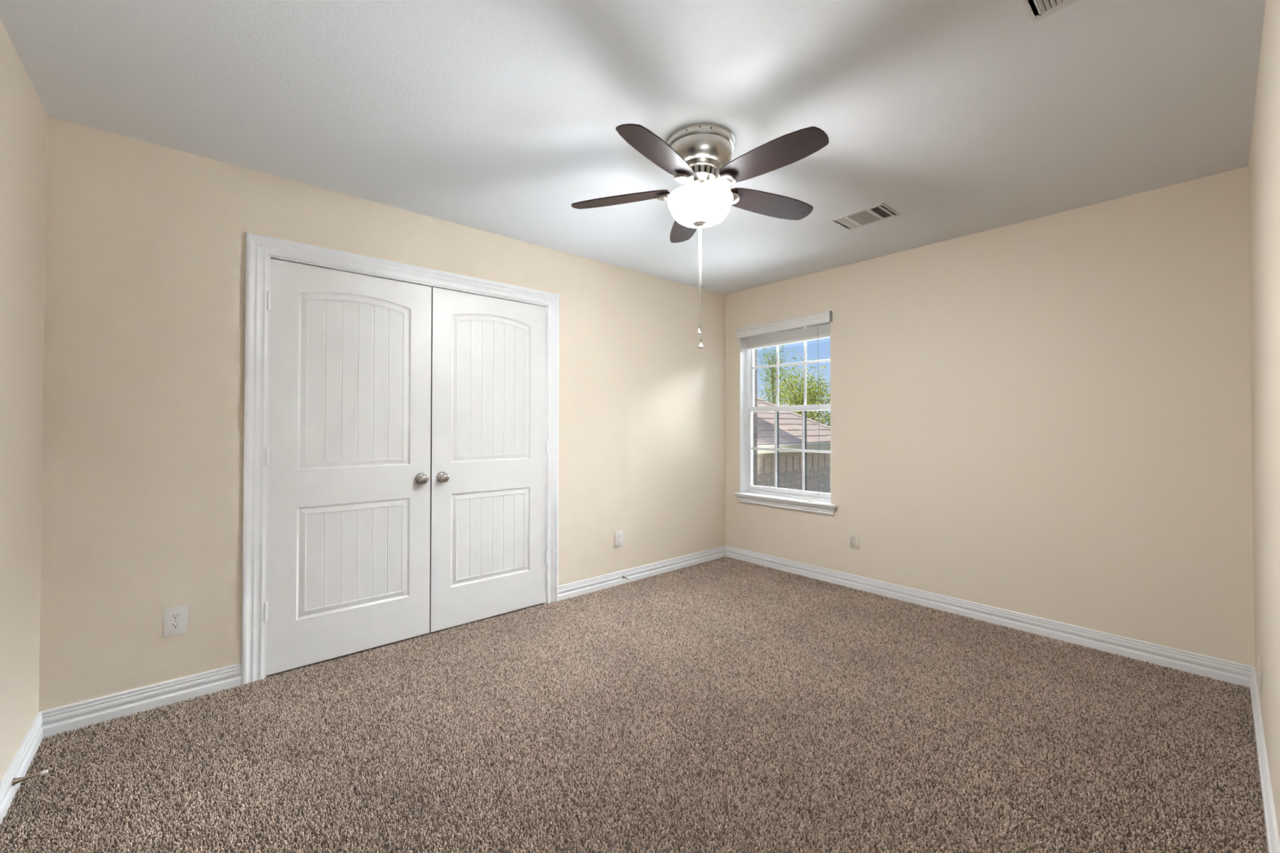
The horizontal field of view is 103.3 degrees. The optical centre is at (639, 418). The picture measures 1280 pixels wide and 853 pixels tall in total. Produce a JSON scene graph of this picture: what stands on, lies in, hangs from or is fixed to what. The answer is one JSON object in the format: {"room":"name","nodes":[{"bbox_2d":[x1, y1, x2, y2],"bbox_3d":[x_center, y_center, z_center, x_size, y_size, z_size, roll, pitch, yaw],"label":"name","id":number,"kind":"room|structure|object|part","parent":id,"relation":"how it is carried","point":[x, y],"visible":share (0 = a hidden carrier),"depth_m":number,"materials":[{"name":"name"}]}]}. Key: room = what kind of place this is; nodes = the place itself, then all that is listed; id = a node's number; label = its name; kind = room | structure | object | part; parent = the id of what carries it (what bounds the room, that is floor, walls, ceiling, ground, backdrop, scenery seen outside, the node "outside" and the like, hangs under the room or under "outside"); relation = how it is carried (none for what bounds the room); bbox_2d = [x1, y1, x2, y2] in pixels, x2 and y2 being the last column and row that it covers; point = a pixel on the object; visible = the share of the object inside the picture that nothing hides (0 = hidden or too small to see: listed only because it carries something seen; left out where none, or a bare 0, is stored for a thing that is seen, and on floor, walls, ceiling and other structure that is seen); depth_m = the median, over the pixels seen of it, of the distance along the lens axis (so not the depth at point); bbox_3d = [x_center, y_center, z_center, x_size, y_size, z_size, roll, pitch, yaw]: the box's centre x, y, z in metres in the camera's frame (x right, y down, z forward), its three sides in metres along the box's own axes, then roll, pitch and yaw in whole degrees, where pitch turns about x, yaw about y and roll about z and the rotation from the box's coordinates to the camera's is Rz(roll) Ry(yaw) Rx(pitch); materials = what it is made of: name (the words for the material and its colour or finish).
{"room":"empty bedroom","nodes":[
{"label":"empty bedroom","id":0,"kind":"room"},
{"bbox_2d":[0,18,47,781],"bbox_3d":[-1.398,0.012,0.814,0.120,2.449,3.256,1,-1,-41],"label":"wall","id":1,"kind":"structure","parent":0,"point":[23,116],"depth_m":1.73,"materials":[{"name":"beige paint"}]},
{"bbox_2d":[0,711,43,824],"bbox_3d":[-1.309,1.184,0.799,0.015,0.106,3.136,1,-1,-41],"label":"baseboard","id":2,"kind":"structure","parent":1,"relation":"attached to","point":[20,762],"depth_m":1.73,"materials":[{"name":"white paint"}]},
{"bbox_2d":[12,769,48,786],"bbox_3d":[-2.024,1.189,1.683,0.076,0.024,0.024,1,-1,-41],"label":"door stop","id":3,"kind":"object","parent":1,"relation":"attached to","point":[15,780],"visible":1,"depth_m":1.67,"materials":[{"name":"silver metal"}]},
{"bbox_3d":[-2.028,1.189,1.679,0.064,0.024,0.024,1,-1,-41],"label":"stop rod","id":4,"kind":"part","parent":3,"relation":"part of","materials":[{"name":"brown metal"}]},
{"bbox_2d":[38,115,725,711],"bbox_3d":[-0.812,0.043,3.406,4.174,2.449,0.120,1,-1,-41],"label":"wall","id":5,"kind":"structure","parent":0,"point":[142,486],"depth_m":2.30,"materials":[{"name":"beige paint"}]},
{"bbox_2d":[163,604,187,636],"bbox_3d":[-2.047,0.890,2.233,0.079,0.122,0.009,1,-1,-41],"label":"wall outlet","id":6,"kind":"object","parent":5,"relation":"attached to","point":[175,619],"visible":1,"depth_m":2.23,"materials":[{"name":"white plastic"}]},
{"bbox_2d":[169,622,180,629],"bbox_3d":[-2.046,0.910,2.231,0.034,0.028,0.002,1,-1,-41],"label":"receptacle","id":7,"kind":"object","parent":6,"relation":"attached to","point":[173,625],"depth_m":2.23,"materials":[{"name":"white plastic"}]},
{"bbox_2d":[170,613,181,620],"bbox_3d":[-2.045,0.871,2.231,0.034,0.028,0.002,1,-1,-41],"label":"receptacle","id":8,"kind":"object","parent":6,"relation":"attached to","point":[174,616],"depth_m":2.23,"materials":[{"name":"white plastic"}]},
{"bbox_2d":[263,258,431,675],"bbox_3d":[-1.510,0.231,2.696,0.782,2.025,0.098,1,-1,-41],"label":"door","id":9,"kind":"structure","parent":5,"relation":"in","point":[348,452],"depth_m":2.68,"materials":[{"name":"white paint"}]},
{"bbox_3d":[-1.245,0.346,2.901,0.055,0.055,0.060,1,-1,-41],"label":"knob","id":10,"kind":"part","parent":9,"relation":"part of","materials":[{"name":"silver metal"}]},
{"bbox_2d":[40,545,725,738],"bbox_3d":[-0.768,1.215,3.342,4.174,0.106,0.015,1,-1,-41],"label":"baseboard","id":11,"kind":"structure","parent":5,"relation":"attached to","point":[75,716],"depth_m":2.24,"materials":[{"name":"white paint"}]},
{"bbox_2d":[240,231,559,685],"bbox_3d":[-1.258,0.193,3.001,1.727,2.139,0.140,1,-1,-41],"label":"door frame","id":12,"kind":"structure","parent":5,"relation":"attached to","point":[258,247],"depth_m":2.45,"materials":[{"name":"white paint"}]},
{"bbox_2d":[429,287,548,632],"bbox_3d":[-0.919,0.238,3.212,0.774,2.025,0.098,1,-1,-41],"label":"door","id":13,"kind":"structure","parent":5,"relation":"in","point":[489,555],"depth_m":3.19,"materials":[{"name":"white paint"}]},
{"bbox_3d":[-1.153,0.347,2.980,0.055,0.055,0.060,1,-1,-41],"label":"knob","id":14,"kind":"part","parent":13,"relation":"part of","materials":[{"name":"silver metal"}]},
{"bbox_2d":[614,529,622,546],"bbox_3d":[-0.159,0.916,3.879,0.079,0.120,0.012,1,-1,-41],"label":"wall jack","id":15,"kind":"object","parent":5,"relation":"attached to","point":[618,534],"visible":1,"depth_m":3.87,"materials":[{"name":"white plastic"}]},
{"bbox_2d":[0,0,1266,294],"bbox_3d":[0.044,-1.241,2.458,4.434,0.100,4.056,1,-1,-41],"label":"ceiling","id":16,"kind":"structure","parent":0,"point":[959,117],"depth_m":1.89,"materials":[{"name":"white paint"}]},
{"bbox_2d":[571,123,828,348],"bbox_3d":[0.287,-0.750,2.153,1.126,0.888,1.084,1,-1,-41],"label":"ceiling fan","id":17,"kind":"object","parent":16,"relation":"hanging from","point":[695,154],"visible":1,"depth_m":2.08,"materials":[{"name":"brown wood"}]},
{"bbox_3d":[-0.091,-0.985,2.278,0.453,0.006,0.145,-2,11,14],"label":"blade","id":18,"kind":"part","parent":17,"relation":"part of","materials":[{"name":"brown wood"}]},
{"bbox_3d":[0.069,-0.990,1.885,0.145,0.006,0.452,14,9,31],"label":"blade","id":19,"kind":"part","parent":17,"relation":"part of","materials":[{"name":"brown wood"}]},
{"bbox_3d":[0.234,-0.982,2.552,0.145,0.006,0.453,-12,-2,-5],"label":"blade","id":20,"kind":"part","parent":17,"relation":"part of","materials":[{"name":"brown wood"}]},
{"bbox_3d":[0.256,-0.615,2.187,0.003,0.421,0.003,1,-1,-41],"label":"pull chain","id":21,"kind":"part","parent":17,"relation":"part of","materials":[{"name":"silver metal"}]},
{"bbox_3d":[0.260,-0.902,2.191,0.281,0.114,0.281,1,-1,-41],"label":"lamp shade","id":22,"kind":"part","parent":17,"relation":"part of","materials":[{"name":"white glass"}]},
{"bbox_3d":[0.263,-0.585,2.187,0.003,0.481,0.003,1,-1,-41],"label":"pull chain","id":23,"kind":"part","parent":17,"relation":"part of","materials":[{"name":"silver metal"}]},
{"bbox_3d":[0.263,-0.318,2.184,0.029,0.025,0.029,1,-1,-41],"label":"pull knob","id":24,"kind":"part","parent":17,"relation":"part of","materials":[{"name":"white plastic"}]},
{"bbox_3d":[0.594,-0.984,2.328,0.453,0.006,0.145,3,-14,-22],"label":"blade","id":25,"kind":"part","parent":17,"relation":"part of","materials":[{"name":"brown wood"}]},
{"bbox_3d":[0.492,-0.989,1.916,0.145,0.006,0.452,16,-9,-39],"label":"blade","id":26,"kind":"part","parent":17,"relation":"part of","materials":[{"name":"brown wood"}]},
{"bbox_2d":[829,202,900,230],"bbox_3d":[1.317,-1.180,2.969,0.249,0.008,0.304,1,-1,-41],"label":"ceiling vent","id":27,"kind":"object","parent":16,"relation":"in","point":[879,211],"visible":1,"depth_m":2.95,"materials":[{"name":"white metal"}]},
{"bbox_2d":[1022,0,1079,22],"bbox_3d":[1.198,-1.199,1.338,0.243,0.008,0.304,1,-1,-41],"label":"ceiling vent","id":28,"kind":"object","parent":16,"relation":"in","point":[1037,10],"visible":1,"depth_m":1.47,"materials":[{"name":"white metal"}]},
{"bbox_2d":[0,560,1266,852],"bbox_3d":[0.265,1.300,2.172,4.434,0.091,3.376,1,-1,-41],"label":"floor","id":29,"kind":"structure","parent":0,"point":[528,607],"depth_m":1.77,"materials":[{"name":"brown carpet"}]},
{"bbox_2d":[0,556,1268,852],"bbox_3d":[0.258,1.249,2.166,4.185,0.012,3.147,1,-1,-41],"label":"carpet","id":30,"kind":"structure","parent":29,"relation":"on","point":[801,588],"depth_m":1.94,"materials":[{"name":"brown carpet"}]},
{"bbox_2d":[752,349,757,485],"bbox_3d":[1.766,1.442,3.898,0.090,5.850,4.166,1,-1,-41],"label":"wall","id":31,"kind":"structure","parent":0,"point":[754,414],"depth_m":4.73,"materials":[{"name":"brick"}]},
{"bbox_2d":[725,166,1254,666],"bbox_3d":[1.884,0.049,3.598,0.140,2.449,3.376,1,-1,-41],"label":"wall","id":32,"kind":"structure","parent":0,"point":[1049,417],"depth_m":2.93,"materials":[{"name":"beige paint"}]},
{"bbox_2d":[734,322,838,515],"bbox_3d":[1.249,-0.042,4.302,0.200,1.582,0.961,1,-1,-41],"label":"window","id":33,"kind":"structure","parent":32,"relation":"in","point":[790,499],"depth_m":4.42,"materials":[{"name":"white paint"}]},
{"bbox_3d":[1.299,-0.432,4.362,0.028,0.733,0.822,1,-1,-41],"label":"sash","id":34,"kind":"part","parent":33,"relation":"part of","materials":[{"name":"white plastic"}]},
{"bbox_2d":[736,311,832,502],"bbox_3d":[1.210,-0.084,4.279,0.111,1.499,0.896,1,-1,-41],"label":"window blind","id":35,"kind":"object","parent":33,"relation":"attached to","point":[766,335],"visible":0.96,"depth_m":4.24,"materials":[{"name":"white plastic"}]},
{"bbox_3d":[0.960,-0.376,4.564,0.004,0.810,0.020,0,-1,-28],"label":"tilt cord","id":36,"kind":"part","parent":35,"relation":"part of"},
{"bbox_3d":[1.227,-0.644,4.309,0.050,0.035,0.853,1,-1,-41],"label":"rail","id":37,"kind":"part","parent":35,"relation":"part of","materials":[{"name":"white plastic"}]},
{"bbox_3d":[1.422,-0.089,4.033,0.005,1.395,0.010,1,-1,-41],"label":"lift cord","id":38,"kind":"part","parent":35,"relation":"part of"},
{"bbox_3d":[1.282,-0.081,4.350,0.080,1.496,0.869,1,-1,-41],"label":"frame","id":39,"kind":"part","parent":33,"relation":"part of","materials":[{"name":"white plastic"}]},
{"bbox_3d":[1.274,0.266,4.333,0.028,0.757,0.822,1,-1,-41],"label":"sash","id":40,"kind":"part","parent":33,"relation":"part of","materials":[{"name":"white plastic"}]},
{"bbox_2d":[751,410,830,490],"bbox_3d":[1.270,0.268,4.328,0.008,0.667,0.779,1,-1,-41],"label":"grille","id":41,"kind":"object","parent":33,"relation":"attached to","point":[803,450],"depth_m":4.42,"materials":[{"name":"white plastic"}]},
{"bbox_2d":[752,327,830,405],"bbox_3d":[1.294,-0.446,4.357,0.008,0.666,0.779,1,-1,-41],"label":"grille","id":42,"kind":"object","parent":33,"relation":"attached to","point":[805,362],"depth_m":4.44,"materials":[{"name":"white plastic"}]},
{"bbox_2d":[849,531,859,548],"bbox_3d":[1.607,0.909,3.792,0.009,0.116,0.077,1,-1,-41],"label":"wall outlet","id":43,"kind":"object","parent":32,"relation":"attached to","point":[854,537],"visible":1,"depth_m":3.79,"materials":[{"name":"beige plastic"}]},
{"bbox_2d":[725,545,1253,688],"bbox_3d":[1.824,1.220,3.534,0.015,0.106,3.136,1,-1,-41],"label":"baseboard","id":44,"kind":"structure","parent":32,"relation":"attached to","point":[1237,673],"depth_m":2.98,"materials":[{"name":"white paint"}]},
{"bbox_2d":[1248,0,1279,842],"bbox_3d":[1.291,0.016,0.907,4.294,2.449,0.140,1,-1,-41],"label":"wall","id":45,"kind":"structure","parent":0,"point":[1264,163],"depth_m":1.57,"materials":[{"name":"beige paint"}]},
{"bbox_2d":[1257,657,1262,693],"bbox_3d":[2.393,0.989,1.957,0.077,0.118,0.009,1,-1,-41],"label":"wall outlet","id":46,"kind":"object","parent":45,"relation":"attached to","point":[1259,667],"visible":1,"depth_m":1.93,"materials":[{"name":"beige plastic"}]},
{"bbox_2d":[1249,666,1279,852],"bbox_3d":[1.284,1.189,0.991,4.174,0.106,0.015,1,-1,-41],"label":"baseboard","id":47,"kind":"structure","parent":45,"relation":"attached to","point":[1273,837],"depth_m":1.67,"materials":[{"name":"white paint"}]},
{"label":"outside","id":48,"kind":"structure","parent":0,"visible":0},
{"bbox_3d":[34.809,4.860,34.371,89.700,0.200,120.000,1,-1,-41],"label":"ground","id":49,"kind":"structure","parent":48,"visible":0},
{"bbox_2d":[757,344,813,417],"bbox_3d":[4.562,0.718,16.924,2.785,7.716,3.014,0,-1,-13],"label":"leafy tree","id":50,"kind":"object","parent":49,"relation":"on","point":[773,397],"visible":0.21,"depth_m":16.82,"materials":[{"name":"green plant"}]},
{"bbox_2d":[757,397,830,493],"bbox_3d":[0.752,1.483,7.775,3.472,5.858,3.732,1,-1,-41],"label":"house wing","id":51,"kind":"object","parent":49,"relation":"on","point":[790,469],"visible":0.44,"depth_m":6.90,"materials":[{"name":"beige brick"}]},
{"bbox_2d":[765,347,830,426],"bbox_3d":[3.794,1.417,12.055,2.656,6.202,2.742,1,-1,-41],"label":"leafy tree","id":52,"kind":"object","parent":49,"relation":"on","point":[811,400],"visible":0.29,"depth_m":11.91,"materials":[{"name":"green plant"}]}
]}

